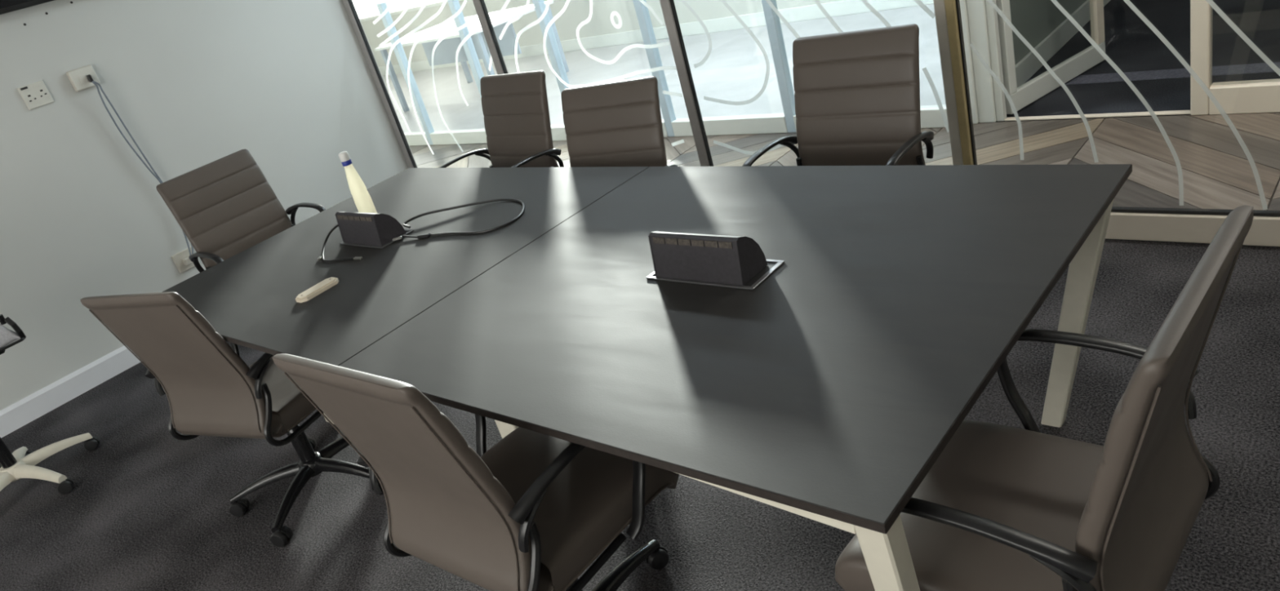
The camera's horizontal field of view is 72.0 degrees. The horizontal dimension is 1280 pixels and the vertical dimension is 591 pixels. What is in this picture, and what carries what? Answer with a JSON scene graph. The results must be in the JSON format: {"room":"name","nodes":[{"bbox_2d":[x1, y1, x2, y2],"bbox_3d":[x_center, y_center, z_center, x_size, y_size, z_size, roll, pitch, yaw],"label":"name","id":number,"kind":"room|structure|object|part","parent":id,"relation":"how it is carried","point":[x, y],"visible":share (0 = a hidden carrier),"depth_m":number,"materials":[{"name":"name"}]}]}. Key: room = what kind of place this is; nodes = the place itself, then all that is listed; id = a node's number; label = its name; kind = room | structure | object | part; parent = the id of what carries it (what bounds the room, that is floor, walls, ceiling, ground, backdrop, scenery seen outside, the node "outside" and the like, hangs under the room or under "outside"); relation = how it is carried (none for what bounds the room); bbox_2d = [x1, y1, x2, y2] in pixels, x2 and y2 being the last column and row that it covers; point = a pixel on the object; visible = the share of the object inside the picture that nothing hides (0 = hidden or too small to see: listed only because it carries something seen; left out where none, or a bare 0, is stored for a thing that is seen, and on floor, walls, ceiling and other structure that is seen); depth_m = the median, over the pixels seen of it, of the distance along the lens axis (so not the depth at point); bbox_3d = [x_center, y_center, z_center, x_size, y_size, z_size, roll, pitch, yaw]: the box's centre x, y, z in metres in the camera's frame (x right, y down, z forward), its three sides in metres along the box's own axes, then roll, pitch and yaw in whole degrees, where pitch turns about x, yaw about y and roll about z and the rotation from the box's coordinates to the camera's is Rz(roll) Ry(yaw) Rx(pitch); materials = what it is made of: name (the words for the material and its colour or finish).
{"room":"meeting room","nodes":[
{"label":"meeting room","id":0,"kind":"room"},
{"bbox_2d":[0,0,408,410],"bbox_3d":[-3.614,-0.451,3.778,0.142,2.720,5.702,7,34,41],"label":"wall","id":1,"kind":"structure","parent":0,"point":[195,84],"depth_m":4.68,"materials":[{"name":"grey paint"}]},
{"bbox_2d":[0,0,53,14],"bbox_3d":[-3.205,-1.623,3.913,0.074,0.820,1.440,7,34,41],"label":"television","id":2,"kind":"object","parent":1,"relation":"attached to","point":[6,6],"visible":1,"depth_m":4.18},
{"bbox_2d":[17,80,54,110],"bbox_3d":[-2.961,-0.983,4.322,0.015,0.112,0.118,7,34,41],"label":"wall socket","id":3,"kind":"object","parent":1,"relation":"attached to","point":[34,95],"visible":1,"depth_m":4.32,"materials":[{"name":"white plastic"}]},
{"bbox_2d":[0,346,140,438],"bbox_3d":[-3.205,0.680,4.279,0.018,0.118,5.542,7,34,41],"label":"baseboard","id":4,"kind":"structure","parent":1,"relation":"attached to","point":[15,416],"depth_m":4.52,"materials":[{"name":"white paint"}]},
{"bbox_2d":[66,64,100,92],"bbox_3d":[-2.812,-1.099,4.457,0.036,0.104,0.124,7,34,41],"label":"wall socket","id":5,"kind":"object","parent":1,"relation":"attached to","point":[77,77],"visible":0.98,"depth_m":4.44,"materials":[{"name":"white plastic"}]},
{"bbox_2d":[86,74,193,255],"bbox_3d":[-2.614,-0.673,4.684,0.037,1.054,0.102,7,34,41],"label":"cord","id":6,"kind":"object","parent":5,"relation":"hanging from","point":[90,78],"visible":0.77,"depth_m":4.60,"materials":[{"name":"white plastic"}]},
{"bbox_2d":[171,246,199,273],"bbox_3d":[-2.515,-0.195,4.900,0.060,0.108,0.118,7,34,41],"label":"wall socket","id":7,"kind":"object","parent":1,"relation":"attached to","point":[181,260],"visible":0.75,"depth_m":4.89,"materials":[{"name":"white plastic"}]},
{"bbox_2d":[342,0,1279,246],"bbox_3d":[0.869,-1.465,3.096,7.241,2.720,0.064,7,34,41],"label":"window","id":8,"kind":"structure","parent":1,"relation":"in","point":[1145,224],"depth_m":3.33,"materials":[{"name":"clear glass"}]},
{"bbox_3d":[0.977,-1.452,3.002,0.042,2.720,0.060,7,34,41],"label":"door post","id":9,"kind":"part","parent":8,"relation":"part of","materials":[{"name":"brown metal"}]},
{"bbox_3d":[1.806,-0.249,3.111,1.195,0.100,0.056,7,34,41],"label":"rail","id":10,"kind":"part","parent":8,"relation":"part of","materials":[{"name":"beige metal"}]},
{"bbox_2d":[360,0,842,66],"bbox_3d":[-0.481,-3.242,9.989,10.900,0.800,0.160,7,34,41],"label":"wall","id":11,"kind":"structure","parent":0,"point":[576,11],"depth_m":10.15,"materials":[{"name":"white paint"}]},
{"bbox_2d":[359,0,462,22],"bbox_3d":[-2.769,-4.658,11.120,5.736,1.919,0.140,7,34,41],"label":"window","id":12,"kind":"structure","parent":11,"relation":"in","point":[439,2],"depth_m":12.02,"materials":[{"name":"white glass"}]},
{"bbox_2d":[378,0,933,75],"bbox_3d":[-0.435,-2.904,10.058,10.540,0.130,0.019,7,34,41],"label":"baseboard","id":13,"kind":"structure","parent":11,"relation":"attached to","point":[843,7],"depth_m":8.98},
{"bbox_2d":[0,0,1279,590],"bbox_3d":[-1.937,-0.227,5.676,15.000,0.121,9.920,7,34,41],"label":"floor","id":14,"kind":"structure","parent":0,"point":[147,508],"depth_m":3.17,"materials":[{"name":"grey carpet"}]},
{"bbox_2d":[0,314,99,493],"bbox_3d":[-2.752,0.305,3.520,0.618,1.167,0.616,7,34,41],"label":"chair","id":15,"kind":"object","parent":14,"relation":"on","point":[17,465],"visible":1,"depth_m":3.65,"materials":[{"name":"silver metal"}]},
{"bbox_3d":[-2.560,0.096,3.537,0.024,0.038,0.022,7,34,41],"label":"lever knob","id":16,"kind":"part","parent":15,"relation":"part of","materials":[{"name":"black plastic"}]},
{"bbox_3d":[-2.642,0.819,3.566,0.060,0.072,0.272,-12,25,10],"label":"leg","id":17,"kind":"part","parent":15,"relation":"part of","materials":[{"name":"beige plastic"}]},
{"bbox_3d":[-2.760,0.238,3.500,0.256,0.095,0.462,7,34,41],"label":"seat","id":18,"kind":"part","parent":15,"relation":"part of","materials":[{"name":"grey fabric"}]},
{"bbox_3d":[-2.718,0.706,3.851,0.060,0.072,0.272,-28,27,-23],"label":"leg","id":19,"kind":"part","parent":15,"relation":"part of","materials":[{"name":"beige plastic"}]},
{"bbox_3d":[-2.483,0.735,3.642,0.272,0.072,0.060,-4,27,26],"label":"leg","id":20,"kind":"part","parent":15,"relation":"part of","materials":[{"name":"beige plastic"}]},
{"bbox_3d":[-2.530,0.665,3.818,0.060,0.072,0.272,7,34,41],"label":"leg","id":21,"kind":"part","parent":15,"relation":"part of","materials":[{"name":"beige plastic"}]},
{"bbox_2d":[80,291,384,547],"bbox_3d":[-1.220,0.266,2.926,0.594,0.931,0.617,-2,28,28],"label":"chair","id":22,"kind":"object","parent":14,"relation":"on","point":[210,390],"visible":0.84,"depth_m":2.71,"materials":[{"name":"leather"}]},
{"bbox_3d":[-1.387,0.212,2.679,0.438,0.545,0.126,-2,28,28],"label":"backrest","id":23,"kind":"part","parent":22,"relation":"part of","materials":[{"name":"leather"}]},
{"bbox_3d":[-1.476,0.350,2.964,0.029,0.212,0.280,-1,29,31],"label":"rail","id":24,"kind":"part","parent":22,"relation":"part of","materials":[{"name":"black metal"}]},
{"bbox_3d":[-1.487,0.275,3.006,0.042,0.297,0.338,-2,28,28],"label":"armrest","id":25,"kind":"part","parent":22,"relation":"part of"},
{"bbox_3d":[-1.056,0.257,2.774,0.042,0.297,0.338,-2,28,28],"label":"armrest","id":26,"kind":"part","parent":22,"relation":"part of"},
{"bbox_3d":[-1.305,0.652,3.082,0.272,0.065,0.048,-19,25,-4],"label":"leg","id":27,"kind":"part","parent":22,"relation":"part of","materials":[{"name":"black plastic"}]},
{"bbox_3d":[-1.218,0.328,2.985,0.452,0.126,0.463,-2,28,28],"label":"seat","id":28,"kind":"part","parent":22,"relation":"part of","materials":[{"name":"brown leather"}]},
{"bbox_3d":[-1.093,0.333,2.758,0.029,0.212,0.280,-4,27,25],"label":"rail","id":29,"kind":"part","parent":22,"relation":"part of","materials":[{"name":"black metal"}]},
{"bbox_3d":[-1.165,0.674,2.947,0.048,0.065,0.272,-11,25,12],"label":"leg","id":30,"kind":"part","parent":22,"relation":"part of","materials":[{"name":"black plastic"}]},
{"bbox_3d":[-1.040,0.520,3.193,0.048,0.065,0.272,9,35,44],"label":"leg","id":31,"kind":"part","parent":22,"relation":"part of","materials":[{"name":"black plastic"}]},
{"bbox_3d":[-1.002,0.593,3.016,0.272,0.065,0.048,-2,28,28],"label":"leg","id":32,"kind":"part","parent":22,"relation":"part of","materials":[{"name":"black plastic"}]},
{"bbox_2d":[155,148,326,272],"bbox_3d":[-1.622,-0.126,3.945,0.597,0.974,0.612,7,34,41],"label":"chair","id":33,"kind":"object","parent":14,"relation":"on","point":[225,206],"visible":0.37,"depth_m":3.93,"materials":[{"name":"brown leather"}]},
{"bbox_3d":[-1.806,-0.051,3.784,0.338,0.297,0.042,7,34,41],"label":"armrest","id":34,"kind":"part","parent":33,"relation":"part of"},
{"bbox_3d":[-1.504,-0.287,4.090,0.338,0.297,0.042,7,34,41],"label":"armrest","id":35,"kind":"part","parent":33,"relation":"part of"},
{"bbox_2d":[374,0,568,111],"bbox_3d":[-1.772,-2.510,9.358,1.750,0.720,1.080,7,34,41],"label":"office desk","id":36,"kind":"object","parent":14,"relation":"on","point":[445,52],"visible":0.77,"depth_m":9.22,"materials":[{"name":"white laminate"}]},
{"bbox_3d":[-2.670,-2.344,9.602,0.050,0.694,0.050,7,34,41],"label":"leg","id":37,"kind":"part","parent":36,"relation":"part of","materials":[{"name":"metal"}]},
{"bbox_3d":[-2.079,-2.806,10.202,0.050,0.694,0.050,7,34,41],"label":"leg","id":38,"kind":"part","parent":36,"relation":"part of","materials":[{"name":"metal"}]},
{"bbox_3d":[-1.814,-2.652,9.291,1.550,0.344,0.020,7,34,41],"label":"modesty panel","id":39,"kind":"part","parent":36,"relation":"part of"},
{"bbox_3d":[-1.457,-2.193,8.524,0.050,0.694,0.050,7,34,41],"label":"leg","id":40,"kind":"part","parent":36,"relation":"part of","materials":[{"name":"metal"}]},
{"bbox_3d":[-0.867,-2.654,9.124,0.050,0.694,0.050,7,34,41],"label":"leg","id":41,"kind":"part","parent":36,"relation":"part of","materials":[{"name":"metal"}]},
{"bbox_2d":[272,353,679,590],"bbox_3d":[-0.236,0.413,1.940,0.618,0.981,0.616,6,33,40],"label":"chair","id":42,"kind":"object","parent":14,"relation":"on","point":[532,511],"visible":0.94,"depth_m":1.73,"materials":[{"name":"brown leather"}]},
{"bbox_3d":[-0.474,0.454,1.995,0.029,0.212,0.280,8,34,43],"label":"rail","id":43,"kind":"part","parent":42,"relation":"part of","materials":[{"name":"metal"}]},
{"bbox_3d":[-0.435,0.342,1.689,0.438,0.545,0.126,6,33,40],"label":"backrest","id":44,"kind":"part","parent":42,"relation":"part of","materials":[{"name":"brown leather"}]},
{"bbox_3d":[-0.469,0.377,2.034,0.042,0.297,0.338,6,33,40],"label":"armrest","id":45,"kind":"part","parent":42,"relation":"part of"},
{"bbox_3d":[-0.143,0.489,1.714,0.029,0.212,0.280,4,31,37],"label":"rail","id":46,"kind":"part","parent":42,"relation":"part of","materials":[{"name":"black metal"}]},
{"bbox_3d":[-0.096,0.416,1.718,0.042,0.297,0.338,6,33,40],"label":"armrest","id":47,"kind":"part","parent":42,"relation":"part of","materials":[{"name":"black metal"}]},
{"bbox_3d":[-0.217,0.458,1.961,0.452,0.126,0.463,6,33,40],"label":"seat","id":48,"kind":"part","parent":42,"relation":"part of","materials":[{"name":"brown leather"}]},
{"bbox_3d":[-0.043,0.693,2.204,0.048,0.065,0.272,5,32,38],"label":"leg","id":49,"kind":"part","parent":42,"relation":"part of","materials":[{"name":"black plastic"}]},
{"bbox_2d":[439,70,564,167],"bbox_3d":[-0.589,-0.396,3.845,0.600,0.991,0.614,9,35,43],"label":"chair","id":50,"kind":"object","parent":14,"relation":"on","point":[515,105],"visible":0.35,"depth_m":3.82,"materials":[{"name":"brown leather"}]},
{"bbox_3d":[-0.770,-0.495,4.026,0.042,0.297,0.338,9,35,43],"label":"armrest","id":51,"kind":"part","parent":50,"relation":"part of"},
{"bbox_3d":[-0.519,-0.698,3.898,0.438,0.545,0.126,9,35,43],"label":"backrest","id":52,"kind":"part","parent":50,"relation":"part of","materials":[{"name":"leather"}]},
{"bbox_3d":[-0.419,-0.439,3.688,0.042,0.297,0.338,9,35,43],"label":"armrest","id":53,"kind":"part","parent":50,"relation":"part of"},
{"bbox_2d":[560,75,678,167],"bbox_3d":[-0.158,-0.247,3.317,0.604,0.944,0.613,1,30,33],"label":"chair","id":54,"kind":"object","parent":14,"relation":"on","point":[619,123],"visible":0.27,"depth_m":3.32,"materials":[{"name":"brown leather"}]},
{"bbox_3d":[0.081,-0.300,3.196,0.042,0.297,0.338,1,30,33],"label":"armrest","id":55,"kind":"part","parent":54,"relation":"part of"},
{"bbox_2d":[161,164,1132,590],"bbox_3d":[-0.245,0.198,2.688,2.852,0.740,1.263,7,34,41],"label":"conference table","id":56,"kind":"object","parent":14,"relation":"on","point":[827,390],"visible":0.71,"depth_m":1.94,"materials":[{"name":"laminate"}]},
{"bbox_2d":[295,276,338,302],"bbox_3d":[-0.989,-0.019,2.699,0.058,0.015,0.140,6,33,40],"label":"eraser","id":57,"kind":"object","parent":56,"relation":"on","point":[327,283],"visible":1,"depth_m":2.68,"materials":[{"name":"beige plastic"}]},
{"bbox_2d":[317,224,363,262],"bbox_3d":[-1.035,-0.166,2.976,0.130,0.066,0.325,-25,26,-18],"label":"cable","id":58,"kind":"object","parent":56,"relation":"on","point":[322,257],"visible":0.96,"depth_m":2.96,"materials":[{"name":"black rubber"}]},
{"bbox_2d":[338,151,377,213],"bbox_3d":[-1.018,-0.388,3.177,0.060,0.276,0.060,7,34,41],"label":"water bottle","id":59,"kind":"object","parent":56,"relation":"on","point":[362,200],"visible":0.86,"depth_m":3.16,"materials":[{"name":"white plastic"}]},
{"bbox_2d":[334,211,413,248],"bbox_3d":[-0.926,-0.247,3.025,0.270,0.110,0.136,7,34,41],"label":"power outlet","id":60,"kind":"object","parent":56,"relation":"on","point":[375,230],"visible":0.99,"depth_m":2.96,"materials":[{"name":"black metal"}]},
{"bbox_2d":[391,198,524,241],"bbox_3d":[-0.596,-0.264,2.959,0.505,0.022,0.281,-3,28,26],"label":"cable","id":61,"kind":"object","parent":56,"relation":"on","point":[427,235],"visible":1,"depth_m":2.93,"materials":[{"name":"black rubber"}]},
{"bbox_3d":[-0.409,0.303,2.593,0.100,0.720,0.050,7,34,41],"label":"leg","id":62,"kind":"part","parent":56,"relation":"part of","materials":[{"name":"beige metal"}]},
{"bbox_2d":[646,231,784,289],"bbox_3d":[0.159,-0.106,2.048,0.312,0.110,0.136,7,34,41],"label":"power outlet","id":63,"kind":"object","parent":56,"relation":"on","point":[739,262],"visible":1,"depth_m":2.00,"materials":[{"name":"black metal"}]},
{"bbox_3d":[0.452,0.603,1.421,0.052,0.720,0.136,7,34,41],"label":"leg","id":64,"kind":"part","parent":56,"relation":"part of","materials":[{"name":"beige metal"}]},
{"bbox_3d":[1.093,0.037,2.209,0.207,0.720,0.052,7,34,41],"label":"leg","id":65,"kind":"part","parent":56,"relation":"part of","materials":[{"name":"beige metal"}]},
{"bbox_2d":[742,23,933,166],"bbox_3d":[0.645,-0.273,2.824,0.605,0.982,0.612,7,33,41],"label":"chair","id":66,"kind":"object","parent":14,"relation":"on","point":[857,92],"visible":0.48,"depth_m":2.83,"materials":[{"name":"brown leather"}]},
{"bbox_3d":[0.467,-0.370,3.009,0.042,0.297,0.338,7,33,41],"label":"armrest","id":67,"kind":"part","parent":66,"relation":"part of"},
{"bbox_3d":[0.540,-0.355,3.053,0.029,0.212,0.280,4,32,38],"label":"rail","id":68,"kind":"part","parent":66,"relation":"part of","materials":[{"name":"black metal"}]},
{"bbox_3d":[0.720,-0.581,2.896,0.438,0.545,0.126,7,33,41],"label":"backrest","id":69,"kind":"part","parent":66,"relation":"part of","materials":[{"name":"brown leather"}]},
{"bbox_3d":[0.835,-0.327,2.688,0.042,0.297,0.338,7,33,41],"label":"armrest","id":70,"kind":"part","parent":66,"relation":"part of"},
{"bbox_3d":[0.867,-0.317,2.768,0.029,0.212,0.280,9,35,44],"label":"rail","id":71,"kind":"part","parent":66,"relation":"part of","materials":[{"name":"black metal"}]},
{"bbox_2d":[835,204,1253,590],"bbox_3d":[0.641,0.354,1.529,0.614,0.968,0.616,9,35,44],"label":"chair","id":72,"kind":"object","parent":14,"relation":"on","point":[1001,508],"visible":0.91,"depth_m":1.39,"materials":[{"name":"brown leather"}]},
{"bbox_3d":[0.647,0.411,1.550,0.463,0.126,0.452,9,35,44],"label":"seat","id":73,"kind":"part","parent":72,"relation":"part of","materials":[{"name":"brown leather"}]},
{"bbox_3d":[0.507,0.442,1.316,0.338,0.297,0.042,9,35,44],"label":"armrest","id":74,"kind":"part","parent":72,"relation":"part of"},
{"bbox_3d":[0.584,0.480,1.308,0.029,0.212,0.280,-34,30,-34],"label":"rail","id":75,"kind":"part","parent":72,"relation":"part of","materials":[{"name":"black metal"}]},
{"bbox_3d":[0.824,0.209,1.607,0.338,0.297,0.042,9,35,44],"label":"armrest","id":76,"kind":"part","parent":72,"relation":"part of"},
{"bbox_3d":[0.754,0.203,1.267,0.126,0.545,0.438,9,35,44],"label":"backrest","id":77,"kind":"part","parent":72,"relation":"part of","materials":[{"name":"leather"}]},
{"bbox_3d":[0.866,0.273,1.567,0.280,0.212,0.029,7,33,41],"label":"rail","id":78,"kind":"part","parent":72,"relation":"part of","materials":[{"name":"black metal"}]},
{"bbox_2d":[1208,78,1279,115],"bbox_3d":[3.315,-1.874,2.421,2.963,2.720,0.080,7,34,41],"label":"baseboard","id":79,"kind":"structure","parent":14,"relation":"on","point":[1263,95],"depth_m":3.82,"materials":[{"name":"white paint"}]},
{"bbox_2d":[1009,0,1086,65],"bbox_3d":[2.304,-2.829,5.062,0.160,2.720,2.965,7,34,41],"label":"wall","id":80,"kind":"structure","parent":0,"point":[1034,20],"depth_m":5.09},
{"bbox_2d":[374,0,947,146],"bbox_3d":[-1.474,-2.442,6.619,7.630,2.720,0.070,7,34,41],"label":"window","id":81,"kind":"structure","parent":80,"relation":"in","point":[931,115],"depth_m":5.84,"materials":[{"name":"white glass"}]},
{"bbox_3d":[-2.179,-1.433,8.091,0.858,0.105,0.070,7,34,41],"label":"rail","id":82,"kind":"part","parent":81,"relation":"part of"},
{"bbox_3d":[-1.490,-1.347,7.479,0.868,0.105,0.070,7,34,41],"label":"rail","id":83,"kind":"part","parent":81,"relation":"part of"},
{"bbox_3d":[-0.802,-1.261,6.867,0.858,0.105,0.070,7,34,41],"label":"rail","id":84,"kind":"part","parent":81,"relation":"part of","materials":[{"name":"white paint"}]},
{"bbox_3d":[-0.121,-1.177,6.262,0.848,0.105,0.070,7,34,41],"label":"rail","id":85,"kind":"part","parent":81,"relation":"part of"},
{"bbox_3d":[0.571,-1.090,5.647,0.888,0.105,0.070,7,34,41],"label":"rail","id":86,"kind":"part","parent":81,"relation":"part of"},
{"bbox_3d":[1.327,-0.996,4.975,1.019,0.105,0.070,7,34,41],"label":"rail","id":87,"kind":"part","parent":81,"relation":"part of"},
{"bbox_2d":[1014,0,1110,87],"bbox_3d":[2.631,-1.630,5.460,0.021,0.130,2.620,7,34,41],"label":"baseboard","id":88,"kind":"structure","parent":80,"relation":"attached to","point":[1029,64],"depth_m":5.28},
{"bbox_2d":[959,0,1213,124],"bbox_3d":[1.801,-2.059,3.761,1.095,2.720,0.090,7,34,41],"label":"door frame","id":89,"kind":"structure","parent":80,"relation":"in","point":[980,22],"depth_m":4.37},
{"bbox_2d":[995,0,1105,114],"bbox_3d":[1.994,-2.048,4.349,0.880,2.088,0.041,-29,27,-26],"label":"door","id":90,"kind":"structure","parent":89,"relation":"attached to","point":[1044,83],"depth_m":4.67,"materials":[{"name":"white wood"}]},
{"bbox_3d":[2.252,-1.183,4.761,0.880,0.103,0.040,-29,27,-26],"label":"rail","id":91,"kind":"part","parent":90,"relation":"part of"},
{"bbox_2d":[1023,62,1279,84],"bbox_3d":[3.661,-1.020,3.682,3.978,0.004,0.140,7,34,41],"label":"trim","id":92,"kind":"structure","parent":80,"relation":"attached to","point":[1260,67],"depth_m":4.53,"materials":[{"name":"white paint"}]}
]}

